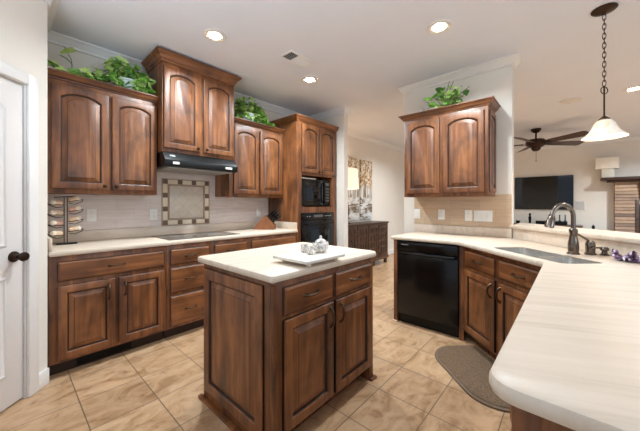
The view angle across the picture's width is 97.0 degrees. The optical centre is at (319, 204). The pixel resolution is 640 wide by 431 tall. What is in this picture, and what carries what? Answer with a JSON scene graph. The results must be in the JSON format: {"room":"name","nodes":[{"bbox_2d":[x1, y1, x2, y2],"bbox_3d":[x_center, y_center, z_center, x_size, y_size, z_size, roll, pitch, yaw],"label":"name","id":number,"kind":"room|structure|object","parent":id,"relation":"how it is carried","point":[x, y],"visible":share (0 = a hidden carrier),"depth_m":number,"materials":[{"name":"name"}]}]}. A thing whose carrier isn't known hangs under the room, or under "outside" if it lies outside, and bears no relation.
{"room":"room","nodes":[
{"label":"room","id":0,"kind":"room"},
{"bbox_2d":[0,0,46,397],"bbox_3d":[-1.923,-0.120,1.178,0.120,2.740,1.600,0,0,-3],"label":"wall","id":1,"kind":"structure","parent":0,"point":[23,23],"depth_m":1.90,"materials":[{"name":"paint"}]},
{"bbox_2d":[0,76,29,411],"bbox_3d":[-1.867,0.235,1.452,0.112,2.005,0.746,0,0,-3],"label":"door","id":2,"kind":"structure","parent":1,"relation":"in","point":[12,256],"depth_m":1.74,"materials":[{"name":"white wood"}]},
{"bbox_2d":[0,61,38,397],"bbox_3d":[-1.919,0.203,1.449,0.118,2.093,0.896,0,0,-3],"label":"trim","id":3,"kind":"structure","parent":1,"relation":"attached to","point":[32,82],"depth_m":1.85,"materials":[{"name":"white wood"}]},
{"bbox_2d":[39,368,48,389],"bbox_3d":[-1.898,1.194,1.940,0.014,0.109,0.081,0,0,-3],"label":"baseboard","id":4,"kind":"structure","parent":1,"relation":"attached to","point":[43,375],"depth_m":1.94,"materials":[{"name":"white wood"}]},
{"bbox_2d":[43,0,353,119],"bbox_3d":[-1.236,-1.447,2.901,1.508,0.085,4.775,0,0,30],"label":"trim","id":5,"kind":"structure","parent":1,"relation":"attached to","point":[53,37],"depth_m":2.71,"materials":[{"name":"white wood"}]},
{"bbox_2d":[47,42,403,249],"bbox_3d":[0.532,-0.120,5.809,0.170,2.740,9.230,0,0,42],"label":"wall","id":6,"kind":"structure","parent":0,"point":[387,163],"depth_m":6.64,"materials":[{"name":"paint"}]},
{"bbox_2d":[47,67,158,195],"bbox_3d":[-1.972,-0.572,2.581,0.387,0.957,0.792,0,0,42],"label":"upper cabinet","id":7,"kind":"object","parent":6,"relation":"attached to","point":[102,136],"visible":0.97,"depth_m":2.42,"materials":[{"name":"brown wood"}]},
{"bbox_2d":[47,46,155,94],"bbox_3d":[-1.940,-1.196,2.548,0.352,0.401,0.783,0,0,42],"label":"ivy plant","id":8,"kind":"object","parent":7,"relation":"on","point":[121,77],"visible":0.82,"depth_m":2.60,"materials":[{"name":"green plant"}]},
{"bbox_2d":[47,171,267,231],"bbox_3d":[-1.579,-0.155,3.313,0.008,0.790,2.410,0,0,42],"label":"tile backsplash","id":9,"kind":"structure","parent":6,"relation":"attached to","point":[113,211],"depth_m":2.95,"materials":[{"name":"beige tile"}]},
{"bbox_2d":[86,209,96,221],"bbox_3d":[-2.148,0.100,2.662,0.009,0.118,0.075,0,0,42],"label":"wall outlet","id":10,"kind":"object","parent":9,"relation":"attached to","point":[91,214],"visible":1,"depth_m":2.66,"materials":[{"name":"white plastic"}]},
{"bbox_2d":[150,209,156,219],"bbox_3d":[-1.796,0.108,3.056,0.009,0.118,0.075,0,0,42],"label":"wall outlet","id":11,"kind":"object","parent":9,"relation":"attached to","point":[153,212],"visible":1,"depth_m":3.05,"materials":[{"name":"white plastic"}]},
{"bbox_2d":[161,178,209,225],"bbox_3d":[-1.559,-0.027,3.318,0.012,0.530,0.550,0,0,42],"label":"tile mural","id":12,"kind":"object","parent":9,"relation":"attached to","point":[183,202],"visible":1,"depth_m":3.29},
{"bbox_2d":[256,208,260,216],"bbox_3d":[-0.883,0.115,4.076,0.009,0.118,0.075,0,0,42],"label":"wall outlet","id":13,"kind":"object","parent":9,"relation":"attached to","point":[258,210],"visible":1,"depth_m":4.07,"materials":[{"name":"white plastic"}]},
{"bbox_2d":[141,46,241,159],"bbox_3d":[-1.399,-0.991,3.125,0.516,0.958,0.898,0,0,42],"label":"upper cabinet","id":14,"kind":"object","parent":6,"relation":"attached to","point":[195,104],"visible":0.97,"depth_m":2.90,"materials":[{"name":"brown wood"}]},
{"bbox_2d":[157,151,237,175],"bbox_3d":[-1.391,-0.432,3.117,0.529,0.151,0.770,0,0,42],"label":"range hood","id":15,"kind":"object","parent":6,"relation":"attached to","point":[166,161],"visible":0.98,"depth_m":2.93,"materials":[{"name":"black metal"}]},
{"bbox_2d":[215,117,284,197],"bbox_3d":[-0.908,-0.571,3.773,0.384,0.949,0.838,0,0,42],"label":"upper cabinet","id":16,"kind":"object","parent":6,"relation":"attached to","point":[258,147],"visible":0.93,"depth_m":3.63,"materials":[{"name":"brown wood"}]},
{"bbox_2d":[234,97,275,126],"bbox_3d":[-0.885,-1.204,3.777,0.307,0.425,0.649,0,0,42],"label":"ivy plant","id":17,"kind":"object","parent":16,"relation":"on","point":[250,113],"visible":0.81,"depth_m":3.67,"materials":[{"name":"green plant"}]},
{"bbox_2d":[348,157,358,220],"bbox_3d":[0.625,-0.320,5.806,0.030,1.290,0.590,0,0,42],"label":"canvas painting","id":18,"kind":"object","parent":6,"relation":"attached to","point":[353,194],"visible":0.54,"depth_m":5.86},
{"bbox_2d":[360,160,371,219],"bbox_3d":[1.015,-0.320,6.242,0.030,1.290,0.460,0,0,42],"label":"canvas painting","id":19,"kind":"object","parent":6,"relation":"attached to","point":[365,166],"visible":1,"depth_m":6.20},
{"bbox_2d":[388,248,393,254],"bbox_3d":[2.396,1.185,7.798,0.016,0.129,3.580,0,0,42],"label":"baseboard","id":20,"kind":"structure","parent":6,"relation":"attached to","point":[390,251],"depth_m":7.10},
{"bbox_2d":[348,130,639,152],"bbox_3d":[4.191,-1.447,4.851,6.620,0.085,5.580,0,0,42],"label":"trim","id":21,"kind":"structure","parent":6,"relation":"attached to","point":[350,133],"depth_m":6.56,"materials":[{"name":"white paint"}]},
{"bbox_2d":[0,254,511,430],"bbox_3d":[1.917,1.310,2.444,7.600,0.120,12.600,0,0,42],"label":"floor","id":22,"kind":"structure","parent":0,"point":[157,385],"depth_m":1.85,"materials":[{"name":"tile"}]},
{"bbox_2d":[47,246,165,375],"bbox_3d":[-1.864,0.812,2.474,0.648,0.873,0.776,0,0,42],"label":"base cabinet","id":23,"kind":"object","parent":22,"relation":"on","point":[100,305],"visible":0.94,"depth_m":2.23,"materials":[{"name":"brown wood"}]},
{"bbox_2d":[163,241,210,337],"bbox_3d":[-1.461,0.812,2.926,0.645,0.873,0.430,0,0,42],"label":"base cabinet","id":24,"kind":"object","parent":22,"relation":"on","point":[184,273],"visible":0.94,"depth_m":2.70,"materials":[{"name":"brown wood"}]},
{"bbox_2d":[211,237,247,253],"bbox_3d":[-1.167,0.812,3.253,0.648,0.873,0.446,0,0,42],"label":"base cabinet","id":25,"kind":"object","parent":22,"relation":"on","point":[229,245],"visible":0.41,"depth_m":3.04,"materials":[{"name":"brown wood"}]},
{"bbox_2d":[248,233,295,248],"bbox_3d":[-0.766,0.812,3.701,0.648,0.873,0.753,0,0,42],"label":"base cabinet","id":26,"kind":"object","parent":22,"relation":"on","point":[288,238],"visible":0.18,"depth_m":3.46,"materials":[{"name":"brown wood"}]},
{"bbox_2d":[47,221,297,256],"bbox_3d":[-1.339,0.308,3.099,0.641,0.132,2.412,0,0,42],"label":"countertop","id":27,"kind":"structure","parent":26,"relation":"on","point":[89,241],"depth_m":2.74,"materials":[{"name":"beige stone"}]},
{"bbox_2d":[47,196,83,244],"bbox_3d":[-2.143,0.131,2.389,0.066,0.409,0.229,0,0,42],"label":"wire rack","id":28,"kind":"object","parent":27,"relation":"on","point":[64,243],"visible":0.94,"depth_m":2.39,"materials":[{"name":"black metal"}]},
{"bbox_2d":[50,231,62,236],"bbox_3d":[-2.180,0.241,2.341,0.048,0.052,0.077,0,0,10],"label":"jar","id":29,"kind":"object","parent":28,"relation":"on","point":[52,233],"visible":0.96,"depth_m":2.32,"materials":[{"name":"beige glass"}]},
{"bbox_2d":[50,210,62,215],"bbox_3d":[-2.180,0.071,2.341,0.048,0.052,0.077,0,0,10],"label":"jar","id":30,"kind":"object","parent":28,"relation":"on","point":[52,212],"visible":1,"depth_m":2.33,"materials":[{"name":"beige glass"}]},
{"bbox_2d":[50,200,62,205],"bbox_3d":[-2.180,-0.013,2.341,0.048,0.052,0.077,0,0,10],"label":"jar","id":31,"kind":"object","parent":28,"relation":"on","point":[51,201],"visible":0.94,"depth_m":2.33,"materials":[{"name":"beige glass"}]},
{"bbox_2d":[50,220,62,224],"bbox_3d":[-2.180,0.157,2.341,0.048,0.052,0.077,0,0,10],"label":"jar","id":32,"kind":"object","parent":28,"relation":"on","point":[56,222],"visible":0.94,"depth_m":2.33,"materials":[{"name":"beige glass"}]},
{"bbox_2d":[69,226,80,231],"bbox_3d":[-2.101,0.210,2.430,0.079,0.057,0.048,0,0,-17],"label":"jar","id":33,"kind":"object","parent":28,"relation":"on","point":[73,228],"visible":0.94,"depth_m":2.42,"materials":[{"name":"beige glass"}]},
{"bbox_2d":[69,216,80,221],"bbox_3d":[-2.101,0.125,2.430,0.079,0.057,0.048,0,0,-17],"label":"jar","id":34,"kind":"object","parent":28,"relation":"on","point":[73,218],"visible":0.95,"depth_m":2.42,"materials":[{"name":"beige glass"}]},
{"bbox_2d":[69,206,80,212],"bbox_3d":[-2.101,0.040,2.430,0.079,0.057,0.048,0,0,-17],"label":"jar","id":35,"kind":"object","parent":28,"relation":"on","point":[73,208],"visible":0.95,"depth_m":2.42,"materials":[{"name":"beige glass"}]},
{"bbox_2d":[69,196,80,202],"bbox_3d":[-2.101,-0.045,2.430,0.079,0.057,0.048,0,0,-17],"label":"jar","id":36,"kind":"object","parent":28,"relation":"on","point":[74,198],"visible":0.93,"depth_m":2.42,"materials":[{"name":"beige glass"}]},
{"bbox_2d":[151,231,239,239],"bbox_3d":[-1.334,0.332,3.084,0.500,0.007,0.760,0,0,42],"label":"cooktop","id":37,"kind":"object","parent":27,"relation":"in","point":[212,233],"visible":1,"depth_m":3.01,"materials":[{"name":"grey glass"}]},
{"bbox_2d":[254,215,275,229],"bbox_3d":[-0.748,0.240,3.842,0.275,0.190,0.115,0,0,4],"label":"knife block","id":38,"kind":"object","parent":27,"relation":"on","point":[265,223],"visible":0.95,"depth_m":3.78,"materials":[{"name":"brown wood"}]},
{"bbox_2d":[198,257,376,430],"bbox_3d":[-0.177,0.812,1.925,0.790,0.873,0.958,0,0,42],"label":"kitchen island","id":39,"kind":"object","parent":22,"relation":"on","point":[275,354],"visible":0.98,"depth_m":1.57,"materials":[{"name":"brown wood"}]},
{"bbox_2d":[198,242,375,282],"bbox_3d":[-0.190,0.355,1.941,0.781,0.038,0.972,0,0,42],"label":"island countertop","id":40,"kind":"structure","parent":39,"relation":"on","point":[257,263],"depth_m":1.68,"materials":[{"name":"white stone"}]},
{"bbox_2d":[273,251,344,266],"bbox_3d":[-0.062,0.316,1.679,0.280,0.039,0.330,0,0,42],"label":"serving tray","id":41,"kind":"object","parent":40,"relation":"on","point":[298,256],"visible":0.89,"depth_m":1.61,"materials":[{"name":"white ceramic"}]},
{"bbox_2d":[300,244,308,252],"bbox_3d":[-0.094,0.272,1.759,0.056,0.048,0.047,0,0,-13],"label":"cup","id":42,"kind":"object","parent":41,"relation":"on","point":[303,248],"visible":0.89,"depth_m":1.74,"materials":[{"name":"white ceramic"}]},
{"bbox_2d":[307,246,314,254],"bbox_3d":[-0.052,0.272,1.690,0.056,0.048,0.047,0,0,-13],"label":"cup","id":43,"kind":"object","parent":41,"relation":"on","point":[310,249],"visible":1,"depth_m":1.67,"materials":[{"name":"white ceramic"}]},
{"bbox_2d":[312,235,328,252],"bbox_3d":[0.005,0.244,1.764,0.122,0.104,0.094,0,0,-11],"label":"teapot","id":44,"kind":"object","parent":41,"relation":"on","point":[320,245],"visible":0.99,"depth_m":1.73,"materials":[{"name":"white ceramic"}]},
{"bbox_2d":[268,113,338,245],"bbox_3d":[-0.251,0.022,4.297,0.667,2.454,0.912,0,0,42],"label":"oven tower","id":45,"kind":"object","parent":22,"relation":"on","point":[309,144],"visible":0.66,"depth_m":3.97,"materials":[{"name":"brown wood"}]},
{"bbox_2d":[302,178,329,206],"bbox_3d":[-0.200,-0.165,4.276,0.471,0.399,0.635,0,0,42],"label":"microwave","id":46,"kind":"object","parent":45,"relation":"in","point":[314,192],"visible":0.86,"depth_m":4.13,"materials":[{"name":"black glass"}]},
{"bbox_2d":[301,212,333,245],"bbox_3d":[-0.204,0.466,4.279,0.631,0.700,0.705,0,0,42],"label":"wall oven","id":47,"kind":"object","parent":45,"relation":"in","point":[313,225],"visible":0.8,"depth_m":4.08,"materials":[{"name":"black glass"}]},
{"bbox_2d":[348,221,388,265],"bbox_3d":[0.793,0.807,5.676,0.425,0.884,1.660,0,0,42],"label":"sideboard","id":48,"kind":"object","parent":22,"relation":"on","point":[366,235],"visible":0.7,"depth_m":5.65,"materials":[{"name":"brown wood"}]},
{"bbox_2d":[348,167,358,223],"bbox_3d":[0.511,-0.161,5.372,0.296,1.050,0.370,0,0,42],"label":"table lamp","id":49,"kind":"object","parent":48,"relation":"on","point":[353,183],"visible":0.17,"depth_m":5.29,"materials":[{"name":"white fabric"}]},
{"bbox_2d":[392,239,399,321],"bbox_3d":[1.001,0.812,3.253,0.060,0.873,0.615,0,0,42],"label":"end panel","id":50,"kind":"object","parent":22,"relation":"on","point":[396,315],"visible":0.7,"depth_m":3.04,"materials":[{"name":"brown wood"}]},
{"bbox_2d":[397,240,458,337],"bbox_3d":[1.224,0.814,2.999,0.602,0.863,0.621,0,0,42],"label":"dishwasher","id":51,"kind":"object","parent":22,"relation":"on","point":[428,273],"visible":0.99,"depth_m":2.77,"materials":[{"name":"black metal"}]},
{"bbox_2d":[459,246,463,340],"bbox_3d":[1.319,0.812,2.620,0.038,0.873,0.060,0,0,42],"label":"filler panel","id":52,"kind":"object","parent":22,"relation":"on","point":[461,248],"visible":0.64,"depth_m":2.60,"materials":[{"name":"brown wood"}]},
{"bbox_2d":[435,345,509,412],"bbox_3d":[1.166,1.240,2.087,0.443,0.018,0.799,0,0,-3],"label":"floor mat","id":53,"kind":"object","parent":22,"relation":"on","point":[469,366],"visible":0.73,"depth_m":2.10,"materials":[{"name":"brown fabric"}]},
{"bbox_2d":[464,247,541,359],"bbox_3d":[1.462,0.812,2.136,0.358,0.873,0.904,0,0,-3],"label":"base cabinet","id":54,"kind":"object","parent":22,"relation":"on","point":[496,288],"visible":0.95,"depth_m":2.16,"materials":[{"name":"brown wood"}]},
{"bbox_2d":[510,404,574,430],"bbox_3d":[1.123,0.812,0.814,0.901,0.873,1.290,0,0,42],"label":"base cabinet","id":55,"kind":"object","parent":22,"relation":"on","point":[521,420],"visible":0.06,"depth_m":0.58,"materials":[{"name":"brown wood"}]},
{"bbox_2d":[391,224,639,430],"bbox_3d":[1.290,0.306,1.698,1.493,0.136,3.551,0,0,10],"label":"countertop","id":56,"kind":"structure","parent":55,"relation":"on","point":[570,356],"depth_m":0.73,"materials":[{"name":"white stone"}]},
{"bbox_2d":[496,248,599,263],"bbox_3d":[1.493,0.425,1.918,0.260,0.172,0.614,0,0,-3],"label":"sink","id":57,"kind":"object","parent":56,"relation":"in","point":[553,257],"visible":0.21,"depth_m":1.85,"materials":[{"name":"metal"}]},
{"bbox_2d":[496,248,562,256],"bbox_3d":[1.486,0.425,2.039,0.260,0.172,0.370,0,0,-3],"label":"basin","id":58,"kind":"object","parent":57,"relation":"in","point":[524,251],"depth_m":2.15,"materials":[{"name":"metal"}]},
{"bbox_2d":[535,256,599,263],"bbox_3d":[1.504,0.415,1.731,0.260,0.152,0.240,0,0,-3],"label":"basin","id":59,"kind":"object","parent":57,"relation":"in","point":[560,259],"depth_m":1.84,"materials":[{"name":"metal"}]},
{"bbox_2d":[544,203,596,254],"bbox_3d":[1.685,0.162,1.916,0.332,0.347,0.076,0,0,1],"label":"faucet","id":60,"kind":"object","parent":56,"relation":"on","point":[573,243],"visible":0.98,"depth_m":1.90,"materials":[{"name":"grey metal"}]},
{"bbox_2d":[590,247,609,255],"bbox_3d":[1.841,0.307,1.866,0.123,0.056,0.048,0,0,-3],"label":"soap dispenser","id":61,"kind":"object","parent":56,"relation":"on","point":[604,250],"visible":1,"depth_m":1.86,"materials":[{"name":"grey metal"}]},
{"bbox_2d":[612,249,639,262],"bbox_3d":[1.820,0.295,1.671,0.141,0.076,0.130,0,0,42],"label":"flowers","id":62,"kind":"object","parent":56,"relation":"on","point":[633,256],"visible":1,"depth_m":1.65,"materials":[{"name":"purple plant"}]},
{"bbox_2d":[514,223,582,227],"bbox_3d":[5.534,0.870,7.051,1.490,0.759,0.430,0,0,42],"label":"media console","id":63,"kind":"object","parent":22,"relation":"on","point":[577,226],"visible":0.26,"depth_m":6.60,"materials":[{"name":"brown wood"}]},
{"bbox_2d":[536,215,566,224],"bbox_3d":[5.667,0.369,6.939,0.600,0.240,0.140,0,0,42],"label":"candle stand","id":64,"kind":"object","parent":63,"relation":"on","point":[559,222],"visible":0.68,"depth_m":6.80,"materials":[{"name":"black metal"}]},
{"bbox_2d":[536,220,566,224],"bbox_3d":[5.667,0.447,6.939,0.600,0.085,0.140,0,0,42],"label":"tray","id":65,"kind":"object","parent":64,"relation":"on","point":[559,222],"depth_m":6.81,"materials":[{"name":"black"}]},
{"bbox_2d":[600,176,639,232],"bbox_3d":[7.238,0.327,5.627,2.350,1.844,0.359,0,0,42],"label":"stone fireplace","id":66,"kind":"object","parent":22,"relation":"on","point":[626,189],"visible":0.78,"depth_m":6.12,"materials":[{"name":"brown stone"}]},
{"bbox_2d":[595,156,618,177],"bbox_3d":[6.440,-0.823,6.355,0.370,0.455,0.180,0,0,42],"label":"table lamp","id":67,"kind":"object","parent":66,"relation":"on","point":[607,165],"visible":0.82,"depth_m":6.29,"materials":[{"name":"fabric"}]},
{"bbox_2d":[318,114,347,246],"bbox_3d":[0.122,-0.120,4.653,0.760,2.740,0.100,0,0,42],"label":"wall","id":68,"kind":"structure","parent":0,"point":[341,121],"depth_m":4.41,"materials":[{"name":"paint"}]},
{"bbox_2d":[51,0,639,148],"bbox_3d":[2.301,-1.550,3.174,7.200,0.120,11.000,0,0,42],"label":"ceiling","id":69,"kind":"structure","parent":0,"point":[362,51],"depth_m":2.63,"materials":[{"name":"paint"}]},
{"bbox_2d":[203,29,226,42],"bbox_3d":[-0.927,-1.484,2.492,0.200,0.009,0.200,0,0,42],"label":"recessed light","id":70,"kind":"object","parent":69,"relation":"in","point":[212,35],"visible":1,"depth_m":2.49,"materials":[{"name":"beige glass"}]},
{"bbox_2d":[279,50,314,68],"bbox_3d":[-0.234,-1.483,2.900,0.180,0.012,0.330,0,0,42],"label":"ceiling vent","id":71,"kind":"object","parent":69,"relation":"in","point":[291,56],"visible":1,"depth_m":2.89,"materials":[{"name":"white metal"}]},
{"bbox_2d":[301,76,317,83],"bbox_3d":[-0.123,-1.484,3.376,0.200,0.009,0.200,0,0,42],"label":"recessed light","id":72,"kind":"object","parent":69,"relation":"in","point":[307,79],"visible":1,"depth_m":3.37,"materials":[{"name":"beige glass"}]},
{"bbox_2d":[427,19,451,34],"bbox_3d":[1.000,-1.484,2.373,0.200,0.009,0.200,0,0,42],"label":"recessed light","id":73,"kind":"object","parent":69,"relation":"in","point":[444,25],"visible":1,"depth_m":2.37,"materials":[{"name":"beige glass"}]},
{"bbox_2d":[514,128,588,161],"bbox_3d":[4.213,-1.169,5.604,1.665,0.639,1.712,0,0,42],"label":"ceiling fan","id":74,"kind":"object","parent":69,"relation":"hanging from","point":[535,144],"visible":0.98,"depth_m":5.48,"materials":[{"name":"brown wood"}]},
{"bbox_2d":[559,97,581,103],"bbox_3d":[3.587,-1.484,4.057,0.250,0.009,0.250,0,0,42],"label":"ceiling speaker","id":75,"kind":"object","parent":69,"relation":"attached to","point":[576,99],"visible":1,"depth_m":4.04},
{"bbox_2d":[581,2,629,140],"bbox_3d":[2.165,-1.000,2.156,0.263,0.977,0.263,0,0,42],"label":"pendant light","id":76,"kind":"object","parent":69,"relation":"hanging from","point":[605,128],"visible":1,"depth_m":2.15,"materials":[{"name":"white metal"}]},
{"bbox_2d":[623,86,639,92],"bbox_3d":[4.045,-1.484,3.647,0.200,0.009,0.200,0,0,42],"label":"recessed light","id":77,"kind":"object","parent":69,"relation":"in","point":[637,88],"visible":1,"depth_m":3.66,"materials":[{"name":"beige glass"}]},
{"bbox_2d":[404,65,513,237],"bbox_3d":[1.546,-0.120,3.285,1.154,2.740,0.120,0,0,42],"label":"wall","id":78,"kind":"structure","parent":0,"point":[499,83],"depth_m":2.95,"materials":[{"name":"paint"}]},
{"bbox_2d":[398,96,500,197],"bbox_3d":[1.382,-0.550,3.089,0.952,0.930,0.368,0,0,42],"label":"upper cabinet","id":79,"kind":"object","parent":78,"relation":"attached to","point":[450,150],"visible":1,"depth_m":2.92,"materials":[{"name":"brown wood"}]},
{"bbox_2d":[422,81,469,110],"bbox_3d":[1.329,-1.151,3.114,0.580,0.390,0.259,0,0,33],"label":"leafy plant","id":80,"kind":"object","parent":79,"relation":"on","point":[454,94],"visible":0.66,"depth_m":3.06,"materials":[{"name":"green plant"}]},
{"bbox_2d":[397,52,521,95],"bbox_3d":[1.546,-1.447,3.285,1.278,0.085,0.244,0,0,42],"label":"trim","id":81,"kind":"structure","parent":78,"relation":"attached to","point":[514,59],"depth_m":3.11,"materials":[{"name":"white wood"}]},
{"bbox_2d":[414,194,511,227],"bbox_3d":[1.555,0.069,3.191,1.012,0.342,0.009,0,0,42],"label":"tile backsplash","id":82,"kind":"structure","parent":78,"relation":"attached to","point":[501,205],"depth_m":3.15,"materials":[{"name":"beige tile"}]},
{"bbox_2d":[414,209,419,218],"bbox_3d":[1.200,0.113,3.495,0.075,0.118,0.010,0,0,42],"label":"light switch","id":83,"kind":"object","parent":82,"relation":"attached to","point":[416,211],"visible":1,"depth_m":3.49,"materials":[{"name":"white plastic"}]},
{"bbox_2d":[438,209,444,219],"bbox_3d":[1.416,0.117,3.302,0.075,0.118,0.009,0,0,42],"label":"wall outlet","id":84,"kind":"object","parent":82,"relation":"attached to","point":[441,212],"visible":1,"depth_m":3.30,"materials":[{"name":"white plastic"}]},
{"bbox_2d":[465,210,471,220],"bbox_3d":[1.631,0.121,3.110,0.075,0.118,0.009,0,0,42],"label":"wall outlet","id":85,"kind":"object","parent":82,"relation":"attached to","point":[468,213],"visible":1,"depth_m":3.11,"materials":[{"name":"white plastic"}]},
{"bbox_2d":[474,210,492,221],"bbox_3d":[1.737,0.122,3.015,0.175,0.118,0.010,0,0,42],"label":"light switch","id":86,"kind":"object","parent":82,"relation":"attached to","point":[479,215],"visible":1,"depth_m":3.01,"materials":[{"name":"white plastic"}]},
{"bbox_2d":[512,228,610,255],"bbox_3d":[1.799,0.744,1.327,0.684,1.012,3.212,0,0,18],"label":"wall","id":87,"kind":"structure","parent":0,"point":[512,228],"depth_m":2.53,"materials":[{"name":"paint"}]},
{"bbox_2d":[509,223,639,243],"bbox_3d":[1.948,0.221,1.422,0.976,0.032,3.680,0,0,18],"label":"bar ledge","id":88,"kind":"object","parent":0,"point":[628,237],"visible":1,"depth_m":2.08,"materials":[{"name":"beige stone"}]},
{"bbox_2d":[514,140,639,230],"bbox_3d":[6.100,-0.120,6.988,6.620,2.740,0.150,0,0,42],"label":"wall","id":89,"kind":"structure","parent":0,"point":[578,161],"depth_m":6.72,"materials":[{"name":"paint"}]},
{"bbox_2d":[515,175,573,209],"bbox_3d":[5.683,-0.295,7.223,1.175,0.840,0.052,0,0,42],"label":"television","id":90,"kind":"object","parent":89,"relation":"attached to","point":[543,192],"visible":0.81,"depth_m":7.18,"materials":[{"name":"black glass"}]},
{"bbox_2d":[575,201,584,209],"bbox_3d":[6.220,0.022,6.769,0.170,0.215,0.014,0,0,42],"label":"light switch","id":91,"kind":"object","parent":89,"relation":"attached to","point":[579,205],"visible":1,"depth_m":6.76,"materials":[{"name":"white plastic"}]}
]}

